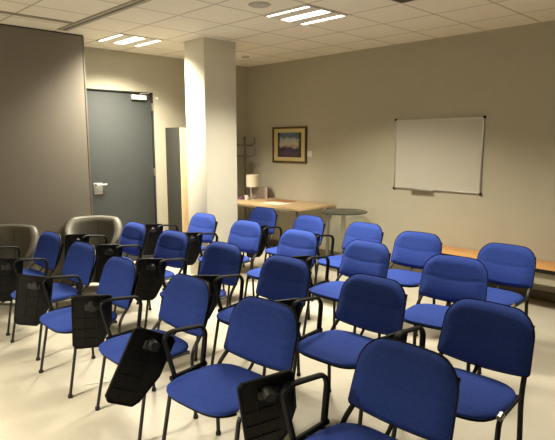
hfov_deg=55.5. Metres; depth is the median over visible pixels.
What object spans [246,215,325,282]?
chair
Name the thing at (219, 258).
chair
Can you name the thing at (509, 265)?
chair
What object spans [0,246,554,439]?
floor
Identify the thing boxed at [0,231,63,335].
chair
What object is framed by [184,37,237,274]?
column
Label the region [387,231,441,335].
chair
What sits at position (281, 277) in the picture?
chair
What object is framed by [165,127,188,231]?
tall cabinet
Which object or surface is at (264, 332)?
chair
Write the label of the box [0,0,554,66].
ceiling
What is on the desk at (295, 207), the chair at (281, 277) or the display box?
the display box
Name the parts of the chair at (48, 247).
leg, armrest, seat, backrest, leg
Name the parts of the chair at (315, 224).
seat, armrest, backrest, leg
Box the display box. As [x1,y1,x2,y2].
[250,187,268,197]
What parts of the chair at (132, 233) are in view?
armrest, backrest, leg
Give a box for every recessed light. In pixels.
[96,33,162,46]
[264,4,347,25]
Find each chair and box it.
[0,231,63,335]
[0,241,98,360]
[14,256,139,398]
[65,222,148,303]
[71,273,213,439]
[95,230,190,327]
[105,296,300,439]
[135,241,243,360]
[143,213,217,273]
[184,220,262,305]
[192,255,311,375]
[237,337,460,439]
[238,207,277,278]
[244,229,318,319]
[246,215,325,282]
[274,273,407,424]
[290,239,390,337]
[311,222,383,301]
[382,298,534,439]
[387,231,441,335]
[404,254,487,373]
[448,243,535,314]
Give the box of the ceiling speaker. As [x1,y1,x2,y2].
[248,1,270,7]
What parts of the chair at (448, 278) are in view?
leg, seat, backrest, leg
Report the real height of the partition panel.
2.998 m
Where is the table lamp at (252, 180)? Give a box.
[246,174,258,198]
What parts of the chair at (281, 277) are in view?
leg, seat, armrest, leg, backrest, leg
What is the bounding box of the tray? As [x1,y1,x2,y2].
[408,188,431,190]
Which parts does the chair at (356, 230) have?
leg, armrest, seat, backrest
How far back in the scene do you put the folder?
8.28 m
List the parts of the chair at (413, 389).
armrest, leg, seat, backrest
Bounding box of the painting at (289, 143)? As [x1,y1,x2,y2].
[278,132,300,157]
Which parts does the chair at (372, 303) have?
leg, armrest, leg, seat, leg, backrest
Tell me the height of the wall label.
0.090 m
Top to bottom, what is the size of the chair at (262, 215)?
0.852 m
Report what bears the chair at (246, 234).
on the floor
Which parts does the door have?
handle plate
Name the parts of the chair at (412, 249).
seat, backrest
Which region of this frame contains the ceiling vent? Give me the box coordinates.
[389,0,418,3]
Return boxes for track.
[0,11,72,23]
[57,0,151,30]
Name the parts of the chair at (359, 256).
leg, armrest, seat, leg, backrest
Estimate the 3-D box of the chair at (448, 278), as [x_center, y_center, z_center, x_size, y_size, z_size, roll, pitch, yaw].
[1.252,0.743,4.004,0.590,0.853,0.641,6,10,35]
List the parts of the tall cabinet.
door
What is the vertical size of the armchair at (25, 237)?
0.867 m
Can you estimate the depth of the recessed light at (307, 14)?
5.24 m
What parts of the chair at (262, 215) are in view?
backrest, leg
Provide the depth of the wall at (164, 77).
7.91 m
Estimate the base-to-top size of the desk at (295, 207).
0.830 m
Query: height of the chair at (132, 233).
0.852 m
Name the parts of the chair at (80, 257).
leg, armrest, seat, leg, backrest, leg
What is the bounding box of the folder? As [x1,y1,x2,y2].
[266,199,294,202]
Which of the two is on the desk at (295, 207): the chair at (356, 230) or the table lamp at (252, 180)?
the table lamp at (252, 180)
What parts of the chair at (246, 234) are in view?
armrest, seat, leg, backrest, leg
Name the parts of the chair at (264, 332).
leg, armrest, seat, leg, leg, backrest, leg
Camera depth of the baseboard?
6.09 m
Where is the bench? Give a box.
[442,245,554,286]
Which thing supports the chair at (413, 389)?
on the floor
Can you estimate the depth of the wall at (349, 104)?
6.75 m
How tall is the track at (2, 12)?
0.012 m
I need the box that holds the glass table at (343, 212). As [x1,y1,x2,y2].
[320,208,367,271]
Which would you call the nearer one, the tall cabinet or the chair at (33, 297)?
the chair at (33, 297)
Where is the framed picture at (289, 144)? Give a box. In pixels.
[272,126,306,162]
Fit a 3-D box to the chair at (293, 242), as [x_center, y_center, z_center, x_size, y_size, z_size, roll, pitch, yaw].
[0.037,0.555,5.282,0.590,0.853,0.641,8,12,43]
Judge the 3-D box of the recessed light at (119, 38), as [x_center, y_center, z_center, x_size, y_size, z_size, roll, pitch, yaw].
[-1.830,-2.223,6.533,0.592,0.014,0.592,-8,12,-44]
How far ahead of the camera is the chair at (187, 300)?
3.48 m
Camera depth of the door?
7.53 m
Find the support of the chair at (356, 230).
on the floor
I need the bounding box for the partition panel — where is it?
[0,23,92,285]
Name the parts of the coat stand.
post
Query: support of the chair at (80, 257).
on the floor
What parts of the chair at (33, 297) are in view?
leg, armrest, seat, leg, backrest, leg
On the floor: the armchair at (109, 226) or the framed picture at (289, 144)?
the armchair at (109, 226)
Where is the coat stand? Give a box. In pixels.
[237,136,255,219]
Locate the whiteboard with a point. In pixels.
(443, 154)
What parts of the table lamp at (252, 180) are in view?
lamp shade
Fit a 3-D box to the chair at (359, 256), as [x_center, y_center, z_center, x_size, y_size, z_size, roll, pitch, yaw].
[0.528,0.636,4.731,0.692,0.852,0.804,-8,12,-43]
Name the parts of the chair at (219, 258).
armrest, seat, leg, backrest, leg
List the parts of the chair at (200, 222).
armrest, backrest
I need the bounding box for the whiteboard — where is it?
[393,116,485,195]
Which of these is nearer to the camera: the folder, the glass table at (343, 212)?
the glass table at (343, 212)
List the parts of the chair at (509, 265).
seat, backrest, leg, leg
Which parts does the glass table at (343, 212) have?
glass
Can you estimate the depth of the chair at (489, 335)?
2.86 m
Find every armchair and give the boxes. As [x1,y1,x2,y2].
[0,224,38,302]
[64,215,122,288]
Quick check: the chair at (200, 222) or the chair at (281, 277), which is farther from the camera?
the chair at (200, 222)
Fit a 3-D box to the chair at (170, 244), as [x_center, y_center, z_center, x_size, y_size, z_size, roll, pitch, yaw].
[-1.338,0.556,5.284,0.802,0.852,0.689,8,11,42]
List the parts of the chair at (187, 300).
leg, armrest, seat, leg, leg, backrest, leg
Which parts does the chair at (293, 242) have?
leg, seat, backrest, leg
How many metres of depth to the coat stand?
8.83 m
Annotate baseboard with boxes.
[268,239,554,302]
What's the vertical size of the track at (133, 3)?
0.012 m
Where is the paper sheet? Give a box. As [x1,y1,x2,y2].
[264,201,291,204]
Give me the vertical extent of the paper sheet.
0.003 m
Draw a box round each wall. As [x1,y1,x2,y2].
[84,46,248,230]
[248,20,554,292]
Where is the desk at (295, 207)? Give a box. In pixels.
[237,197,335,255]
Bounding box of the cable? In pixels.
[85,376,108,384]
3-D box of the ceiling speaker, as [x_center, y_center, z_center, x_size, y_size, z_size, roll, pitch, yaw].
[-0.165,-1.977,4.856,0.210,0.012,0.210,-8,12,-44]
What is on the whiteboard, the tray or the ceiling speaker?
the tray
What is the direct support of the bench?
on the floor
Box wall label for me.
[307,151,311,156]
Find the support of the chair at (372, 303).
on the floor
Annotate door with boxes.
[86,88,156,260]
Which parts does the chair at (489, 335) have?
leg, armrest, seat, backrest, leg, leg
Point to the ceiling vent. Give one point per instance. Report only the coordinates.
(395, 1)
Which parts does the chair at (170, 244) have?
armrest, leg, seat, backrest, leg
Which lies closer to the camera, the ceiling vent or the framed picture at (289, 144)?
the ceiling vent

